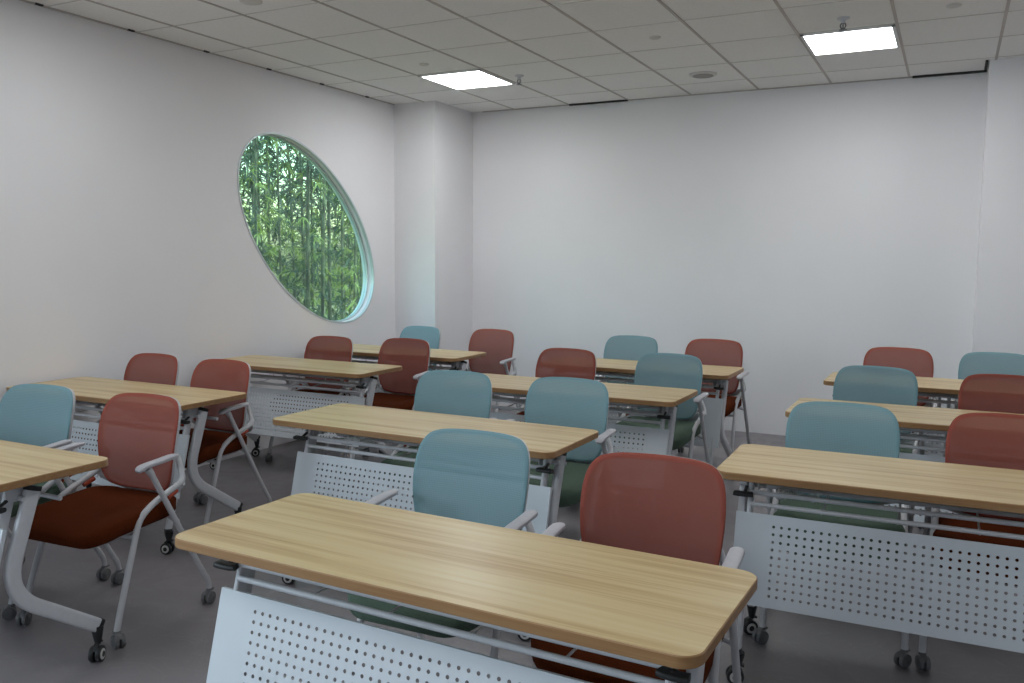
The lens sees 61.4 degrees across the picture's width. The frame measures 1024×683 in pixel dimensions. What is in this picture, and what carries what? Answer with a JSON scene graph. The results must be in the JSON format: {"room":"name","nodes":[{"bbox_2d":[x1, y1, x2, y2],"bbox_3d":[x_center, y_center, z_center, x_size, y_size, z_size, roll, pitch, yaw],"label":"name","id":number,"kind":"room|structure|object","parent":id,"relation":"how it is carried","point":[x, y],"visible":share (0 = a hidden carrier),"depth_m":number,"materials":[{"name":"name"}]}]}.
{"room":"classroom","nodes":[
{"label":"classroom","id":0,"kind":"room"},
{"bbox_2d":[0,0,394,493],"bbox_3d":[-3.197,-0.382,4.093,0.115,2.878,10.430,3,6,27],"label":"wall","id":1,"kind":"structure","parent":0,"point":[124,233],"depth_m":5.56,"materials":[{"name":"white paint"}]},
{"bbox_2d":[237,132,373,323],"bbox_3d":[-1.657,-0.879,7.045,0.091,1.514,1.658,3,6,27],"label":"window","id":2,"kind":"structure","parent":1,"relation":"in","point":[310,151],"depth_m":7.33,"materials":[{"name":"silver metal"}]},
{"bbox_2d":[19,0,911,111],"bbox_3d":[-1.018,-1.692,2.858,4.755,0.008,10.430,3,6,27],"label":"trim","id":3,"kind":"structure","parent":1,"relation":"attached to","point":[30,2],"depth_m":6.76,"materials":[{"name":"silver metal"}]},
{"bbox_2d":[34,3,988,105],"bbox_3d":[0.005,-1.870,4.793,4.814,0.015,6.034,3,6,27],"label":"trim","id":4,"kind":"structure","parent":1,"relation":"attached to","point":[37,4],"depth_m":6.50,"materials":[{"name":"grey metal"}]},
{"bbox_2d":[394,101,472,369],"bbox_3d":[-0.742,-0.769,8.287,0.443,2.878,0.695,3,6,27],"label":"column","id":5,"kind":"structure","parent":0,"point":[433,140],"depth_m":8.00,"materials":[{"name":"white paint"}]},
{"bbox_2d":[0,408,1023,682],"bbox_3d":[0.428,1.309,2.398,8.270,0.120,10.630,3,6,27],"label":"floor","id":6,"kind":"structure","parent":0,"point":[167,628],"depth_m":3.46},
{"bbox_2d":[0,440,107,662],"bbox_3d":[-2.167,0.777,3.218,1.400,0.750,0.511,3,6,27],"label":"table","id":7,"kind":"object","parent":6,"relation":"on","point":[22,466],"visible":1,"depth_m":2.91,"materials":[{"name":"brown wood"}]},
{"bbox_2d":[0,384,110,620],"bbox_3d":[-2.193,0.656,3.751,0.574,0.889,0.559,2,6,20],"label":"mesh chair","id":8,"kind":"object","parent":6,"relation":"on","point":[42,415],"visible":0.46,"depth_m":3.88,"materials":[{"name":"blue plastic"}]},
{"bbox_2d":[16,393,215,648],"bbox_3d":[-1.630,0.683,3.512,0.576,0.889,0.558,3,6,23],"label":"mesh chair","id":9,"kind":"object","parent":6,"relation":"on","point":[138,433],"visible":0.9,"depth_m":3.55,"materials":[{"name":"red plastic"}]},
{"bbox_2d":[6,377,246,554],"bbox_3d":[-2.103,0.635,4.703,1.324,0.750,0.511,3,6,27],"label":"table","id":10,"kind":"object","parent":6,"relation":"on","point":[95,391],"visible":0.28,"depth_m":4.54,"materials":[{"name":"beige wood"}]},
{"bbox_2d":[72,353,200,501],"bbox_3d":[-2.225,0.532,5.037,0.576,0.889,0.558,3,6,27],"label":"mesh chair","id":11,"kind":"object","parent":6,"relation":"on","point":[157,368],"visible":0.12,"depth_m":5.16,"materials":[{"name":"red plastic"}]},
{"bbox_2d":[179,359,271,523],"bbox_3d":[-1.719,0.562,4.759,0.576,0.889,0.559,3,6,27],"label":"mesh chair","id":12,"kind":"object","parent":6,"relation":"on","point":[224,436],"visible":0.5,"depth_m":4.81,"materials":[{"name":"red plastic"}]},
{"bbox_2d":[210,355,401,487],"bbox_3d":[-1.438,0.525,5.901,1.351,0.750,0.511,3,6,27],"label":"table","id":13,"kind":"object","parent":6,"relation":"on","point":[365,373],"visible":0.48,"depth_m":5.75,"materials":[{"name":"beige wood"}]},
{"bbox_2d":[265,336,369,469],"bbox_3d":[-1.428,0.420,6.265,0.576,0.889,0.558,3,6,27],"label":"mesh chair","id":14,"kind":"object","parent":6,"relation":"on","point":[334,348],"visible":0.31,"depth_m":6.38,"materials":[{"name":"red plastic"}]},
{"bbox_2d":[344,338,429,466],"bbox_3d":[-0.852,0.437,6.124,0.576,0.889,0.559,3,6,27],"label":"mesh chair","id":15,"kind":"object","parent":6,"relation":"on","point":[413,355],"visible":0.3,"depth_m":6.23,"materials":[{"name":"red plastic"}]},
{"bbox_2d":[375,326,442,391],"bbox_3d":[-0.878,0.327,7.272,0.574,0.889,0.559,4,6,32],"label":"mesh chair","id":16,"kind":"object","parent":6,"relation":"on","point":[432,335],"visible":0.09,"depth_m":7.36,"materials":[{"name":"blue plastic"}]},
{"bbox_2d":[349,344,485,396],"bbox_3d":[-0.923,0.443,6.789,1.400,0.750,0.511,3,6,27],"label":"table","id":17,"kind":"object","parent":6,"relation":"on","point":[455,358],"visible":0.1,"depth_m":6.59,"materials":[{"name":"beige wood"}]},
{"bbox_2d":[273,403,598,640],"bbox_3d":[-0.359,0.734,3.785,1.400,0.750,0.511,3,6,28],"label":"table","id":18,"kind":"object","parent":6,"relation":"on","point":[547,445],"visible":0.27,"depth_m":3.74,"materials":[{"name":"brown wood"}]},
{"bbox_2d":[332,435,377,444],"bbox_3d":[-0.718,0.452,3.937,0.229,0.032,0.104,3,8,28],"label":"plastic film","id":19,"kind":"object","parent":18,"relation":"attached to","point":[351,438],"visible":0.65,"depth_m":3.94,"materials":[{"name":"white plastic"}]},
{"bbox_2d":[379,370,497,504],"bbox_3d":[-0.365,0.612,4.332,0.574,0.889,0.559,3,6,22],"label":"mesh chair","id":20,"kind":"object","parent":6,"relation":"on","point":[453,392],"visible":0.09,"depth_m":4.45,"materials":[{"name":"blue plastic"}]},
{"bbox_2d":[344,428,537,682],"bbox_3d":[-0.210,0.762,2.778,0.574,0.889,0.559,3,6,26],"label":"mesh chair","id":21,"kind":"object","parent":6,"relation":"on","point":[478,476],"visible":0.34,"depth_m":2.88,"materials":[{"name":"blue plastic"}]},
{"bbox_2d":[175,493,757,682],"bbox_3d":[-0.161,0.893,2.143,1.400,0.750,0.511,3,6,29],"label":"table","id":22,"kind":"object","parent":6,"relation":"on","point":[666,614],"visible":1,"depth_m":2.04,"materials":[{"name":"brown wood"}]},
{"bbox_2d":[465,329,518,412],"bbox_3d":[-0.253,0.356,7.000,0.576,0.889,0.558,4,6,32],"label":"mesh chair","id":23,"kind":"object","parent":6,"relation":"on","point":[498,344],"visible":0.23,"depth_m":7.11,"materials":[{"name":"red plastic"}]},
{"bbox_2d":[515,348,595,421],"bbox_3d":[0.267,0.504,5.496,0.576,0.889,0.558,4,6,31],"label":"mesh chair","id":24,"kind":"object","parent":6,"relation":"on","point":[552,362],"visible":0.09,"depth_m":5.62,"materials":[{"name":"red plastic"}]},
{"bbox_2d":[507,377,615,507],"bbox_3d":[0.195,0.638,4.095,0.574,0.889,0.559,3,6,26],"label":"mesh chair","id":25,"kind":"object","parent":6,"relation":"on","point":[558,401],"visible":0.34,"depth_m":4.18,"materials":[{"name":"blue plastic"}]},
{"bbox_2d":[482,373,697,455],"bbox_3d":[0.306,0.628,4.938,1.400,0.750,0.511,3,6,27],"label":"table","id":26,"kind":"object","parent":6,"relation":"on","point":[666,400],"visible":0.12,"depth_m":4.63,"materials":[{"name":"brown wood"}]},
{"bbox_2d":[597,335,657,449],"bbox_3d":[0.827,0.414,6.465,0.574,0.889,0.559,3,6,29],"label":"mesh chair","id":27,"kind":"object","parent":6,"relation":"on","point":[622,347],"visible":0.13,"depth_m":6.60,"materials":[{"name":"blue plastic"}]},
{"bbox_2d":[531,452,744,682],"bbox_3d":[0.348,0.799,2.425,0.576,0.889,0.558,3,6,24],"label":"mesh chair","id":28,"kind":"object","parent":6,"relation":"on","point":[658,504],"visible":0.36,"depth_m":2.53,"materials":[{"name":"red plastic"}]},
{"bbox_2d":[610,353,709,463],"bbox_3d":[0.887,0.533,5.228,0.574,0.889,0.559,3,6,29],"label":"mesh chair","id":29,"kind":"object","parent":6,"relation":"on","point":[672,370],"visible":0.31,"depth_m":5.29,"materials":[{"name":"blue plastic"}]},
{"bbox_2d":[595,358,743,464],"bbox_3d":[0.864,0.535,5.938,1.330,0.750,0.511,3,6,27],"label":"table","id":30,"kind":"object","parent":6,"relation":"on","point":[719,376],"visible":0.15,"depth_m":5.59,"materials":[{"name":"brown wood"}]},
{"bbox_2d":[678,339,750,452],"bbox_3d":[1.400,0.441,6.220,0.576,0.889,0.558,3,6,30],"label":"mesh chair","id":31,"kind":"object","parent":6,"relation":"on","point":[718,352],"visible":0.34,"depth_m":6.28,"materials":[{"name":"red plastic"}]},
{"bbox_2d":[752,401,914,667],"bbox_3d":[1.281,0.712,3.395,0.574,0.889,0.559,3,6,22],"label":"mesh chair","id":32,"kind":"object","parent":6,"relation":"on","point":[842,427],"visible":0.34,"depth_m":3.49,"materials":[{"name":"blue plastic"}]},
{"bbox_2d":[717,444,1023,682],"bbox_3d":[1.427,0.829,2.914,1.400,0.750,0.511,3,6,26],"label":"table","id":33,"kind":"object","parent":6,"relation":"on","point":[940,485],"visible":0.86,"depth_m":2.85,"materials":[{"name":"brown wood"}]},
{"bbox_2d":[775,488,819,502],"bbox_3d":[1.013,0.547,3.060,0.154,0.031,0.089,3,8,26],"label":"plastic film","id":34,"kind":"object","parent":33,"relation":"attached to","point":[779,490],"visible":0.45,"depth_m":3.08,"materials":[{"name":"white plastic"}]},
{"bbox_2d":[833,365,923,528],"bbox_3d":[1.913,0.596,4.645,0.574,0.889,0.559,4,6,32],"label":"mesh chair","id":35,"kind":"object","parent":6,"relation":"on","point":[858,383],"visible":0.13,"depth_m":4.75,"materials":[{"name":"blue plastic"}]},
{"bbox_2d":[823,372,962,456],"bbox_3d":[2.600,0.624,5.121,1.400,0.750,0.511,3,6,27],"label":"table","id":36,"kind":"object","parent":6,"relation":"on","point":[930,387],"visible":0.06,"depth_m":5.06,"materials":[{"name":"brown wood"}]},
{"bbox_2d":[863,347,941,452],"bbox_3d":[2.520,0.500,5.681,0.576,0.889,0.559,3,6,27],"label":"mesh chair","id":37,"kind":"object","parent":6,"relation":"on","point":[919,362],"visible":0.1,"depth_m":5.79,"materials":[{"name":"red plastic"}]},
{"bbox_2d":[785,398,1023,563],"bbox_3d":[2.030,0.723,4.053,1.400,0.750,0.511,3,6,27],"label":"table","id":38,"kind":"object","parent":6,"relation":"on","point":[919,419],"visible":0.05,"depth_m":4.01,"materials":[{"name":"brown wood"}]},
{"bbox_2d":[915,412,1023,670],"bbox_3d":[1.810,0.738,3.155,0.576,0.889,0.558,3,6,28],"label":"mesh chair","id":39,"kind":"object","parent":6,"relation":"on","point":[996,440],"visible":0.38,"depth_m":3.29,"materials":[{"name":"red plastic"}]},
{"bbox_2d":[940,374,1023,512],"bbox_3d":[2.462,0.631,4.311,0.576,0.889,0.559,3,6,27],"label":"mesh chair","id":40,"kind":"object","parent":6,"relation":"on","point":[1004,393],"visible":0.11,"depth_m":4.46,"materials":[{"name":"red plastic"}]},
{"bbox_2d":[947,352,1023,408],"bbox_3d":[3.023,0.530,5.402,0.574,0.889,0.559,3,6,27],"label":"mesh chair","id":41,"kind":"object","parent":6,"relation":"on","point":[972,363],"visible":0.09,"depth_m":5.55,"materials":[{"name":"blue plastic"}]},
{"bbox_2d":[27,0,1023,111],"bbox_3d":[0.447,-1.690,2.111,8.270,0.150,10.630,3,6,27],"label":"ceiling","id":42,"kind":"structure","parent":0,"point":[317,20],"depth_m":5.56,"materials":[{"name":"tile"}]},
{"bbox_2d":[239,0,262,4],"bbox_3d":[-1.442,-1.875,4.765,0.124,0.012,0.124,3,6,27],"label":"ceiling detector","id":43,"kind":"object","parent":42,"relation":"attached to","point":[247,2],"visible":1,"depth_m":4.75,"materials":[{"name":"white plastic"}]},
{"bbox_2d":[418,69,514,89],"bbox_3d":[-0.349,-2.064,6.805,0.545,0.014,0.590,3,6,27],"label":"recessed light","id":44,"kind":"object","parent":42,"relation":"in","point":[474,78],"visible":1,"depth_m":6.78,"materials":[{"name":"white plastic"}]},
{"bbox_2d":[514,74,523,84],"bbox_3d":[0.054,-2.018,6.658,0.072,0.071,0.072,3,6,27],"label":"sprinkler","id":45,"kind":"object","parent":42,"relation":"attached to","point":[519,76],"visible":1,"depth_m":6.65,"materials":[{"name":"grey metal"}]},
{"bbox_2d":[649,36,660,39],"bbox_3d":[0.909,-1.930,5.482,0.072,0.012,0.072,3,6,27],"label":"ceiling detector","id":46,"kind":"object","parent":42,"relation":"attached to","point":[650,37],"visible":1,"depth_m":5.46,"materials":[{"name":"white plastic"}]},
{"bbox_2d":[689,71,716,77],"bbox_3d":[1.455,-2.026,6.567,0.210,0.021,0.210,3,6,27],"label":"ceiling speaker","id":47,"kind":"object","parent":42,"relation":"attached to","point":[700,74],"visible":1,"depth_m":6.52,"materials":[{"name":"white plastic"}]},
{"bbox_2d":[693,74,713,77],"bbox_3d":[1.455,-2.019,6.568,0.156,0.008,0.156,3,6,27],"label":"grille","id":48,"kind":"object","parent":47,"relation":"attached to","point":[694,75],"depth_m":6.55,"materials":[{"name":"grey metal"}]},
{"bbox_2d":[837,16,849,30],"bbox_3d":[1.931,-1.850,5.028,0.072,0.071,0.072,3,6,27],"label":"sprinkler","id":49,"kind":"object","parent":42,"relation":"attached to","point":[842,19],"visible":1,"depth_m":5.02,"materials":[{"name":"grey metal"}]},
{"bbox_2d":[800,24,899,55],"bbox_3d":[2.175,-1.926,5.529,0.545,0.014,0.590,3,6,27],"label":"recessed light","id":50,"kind":"object","parent":42,"relation":"in","point":[882,37],"visible":0.99,"depth_m":5.51,"materials":[{"name":"white plastic"}]},
{"bbox_2d":[946,3,961,8],"bbox_3d":[2.439,-1.851,4.759,0.080,0.012,0.080,3,6,27],"label":"ceiling detector","id":51,"kind":"object","parent":42,"relation":"attached to","point":[952,5],"visible":1,"depth_m":4.74,"materials":[{"name":"white plastic"}]},
{"bbox_2d":[473,71,987,446],"bbox_3d":[2.828,-0.618,6.937,8.270,2.878,0.120,3,6,27],"label":"wall","id":52,"kind":"structure","parent":0,"point":[812,230],"depth_m":7.29,"materials":[{"name":"white paint"}]},
{"bbox_2d":[972,57,1023,354],"bbox_3d":[4.335,-0.508,5.896,2.034,2.878,0.380,3,6,27],"label":"wall","id":53,"kind":"structure","parent":0,"point":[998,324],"depth_m":6.09,"materials":[{"name":"white paint"}]},
{"label":"outside","id":54,"kind":"structure","parent":0,"visible":0},
{"bbox_2d":[300,300,353,318],"bbox_3d":[-8.864,0.421,13.579,18.200,0.200,40.000,3,6,27],"label":"ground","id":55,"kind":"structure","parent":54,"point":[300,300],"depth_m":28.19,"materials":[{"name":"green plant"}]},
{"bbox_2d":[239,153,253,212],"bbox_3d":[-3.012,-2.062,8.903,0.722,5.706,0.732,-2,6,-25],"label":"bamboo","id":56,"kind":"object","parent":55,"relation":"on","point":[245,156],"visible":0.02,"depth_m":8.96,"materials":[{"name":"green plant"}]},
{"bbox_2d":[239,139,284,279],"bbox_3d":[-3.045,-1.726,10.255,0.732,4.780,0.710,-4,7,-37],"label":"bamboo","id":57,"kind":"object","parent":55,"relation":"on","point":[269,152],"visible":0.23,"depth_m":10.18,"materials":[{"name":"green plant"}]},
{"bbox_2d":[239,136,287,267],"bbox_3d":[-2.489,-1.942,8.164,0.710,5.616,0.732,0,6,-7],"label":"bamboo","id":58,"kind":"object","parent":55,"relation":"on","point":[253,183],"visible":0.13,"depth_m":8.24,"materials":[{"name":"green plant"}]},
{"bbox_2d":[247,136,290,275],"bbox_3d":[-3.259,-2.050,11.463,0.740,5.192,0.738,0,5,-2],"label":"bamboo","id":59,"kind":"object","parent":55,"relation":"on","point":[258,138],"visible":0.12,"depth_m":11.46,"materials":[{"name":"green plant"}]},
{"bbox_2d":[248,136,310,300],"bbox_3d":[-2.575,-2.087,9.539,0.707,5.641,0.721,-4,7,-39],"label":"bamboo","id":60,"kind":"object","parent":55,"relation":"on","point":[271,185],"visible":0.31,"depth_m":9.62,"materials":[{"name":"green plant"}]},
{"bbox_2d":[273,140,327,317],"bbox_3d":[-2.697,-1.827,11.003,0.735,4.842,0.745,0,5,-3],"label":"bamboo","id":61,"kind":"object","parent":55,"relation":"on","point":[303,208],"visible":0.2,"depth_m":11.05,"materials":[{"name":"green plant"}]},
{"bbox_2d":[239,136,362,319],"bbox_3d":[-4.281,-2.412,14.340,2.656,5.599,9.574,3,6,27],"label":"foliage","id":62,"kind":"object","parent":55,"relation":"on","point":[286,207],"visible":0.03,"depth_m":14.94,"materials":[{"name":"green plant"}]},
{"bbox_2d":[278,148,342,318],"bbox_3d":[-2.081,-1.348,8.976,0.732,4.284,0.722,1,6,7],"label":"bamboo","id":63,"kind":"object","parent":55,"relation":"on","point":[306,218],"visible":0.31,"depth_m":8.96,"materials":[{"name":"green plant"}]},
{"bbox_2d":[293,157,335,318],"bbox_3d":[-2.865,-2.433,12.307,0.732,5.798,0.710,2,6,13],"label":"bamboo","id":64,"kind":"object","parent":55,"relation":"on","point":[311,177],"visible":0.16,"depth_m":12.38,"materials":[{"name":"green plant"}]},
{"bbox_2d":[300,153,359,320],"bbox_3d":[-2.196,-1.888,10.361,0.721,5.092,0.737,1,6,7],"label":"bamboo","id":65,"kind":"object","parent":55,"relation":"on","point":[328,220],"visible":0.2,"depth_m":10.42,"materials":[{"name":"green plant"}]},
{"bbox_2d":[319,180,362,320],"bbox_3d":[-2.324,-1.983,11.723,0.707,5.020,0.721,0,5,-2],"label":"bamboo","id":66,"kind":"object","parent":55,"relation":"on","point":[335,227],"visible":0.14,"depth_m":11.80,"materials":[{"name":"green plant"}]},
{"bbox_2d":[328,191,362,314],"bbox_3d":[-1.734,-1.503,9.707,0.721,4.456,0.707,-5,7,-42],"label":"bamboo","id":67,"kind":"object","parent":55,"relation":"on","point":[355,293],"visible":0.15,"depth_m":9.75,"materials":[{"name":"green plant"}]},
{"bbox_2d":[331,195,362,317],"bbox_3d":[-2.414,-2.364,13.089,0.732,5.517,0.722,3,6,28],"label":"bamboo","id":68,"kind":"object","parent":55,"relation":"on","point":[358,278],"visible":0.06,"depth_m":13.14,"materials":[{"name":"green plant"}]},
{"bbox_2d":[344,214,362,308],"bbox_3d":[-1.839,-2.337,10.954,0.732,5.877,0.710,-1,6,-10],"label":"bamboo","id":69,"kind":"object","parent":55,"relation":"on","point":[358,250],"visible":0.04,"depth_m":10.97,"materials":[{"name":"green plant"}]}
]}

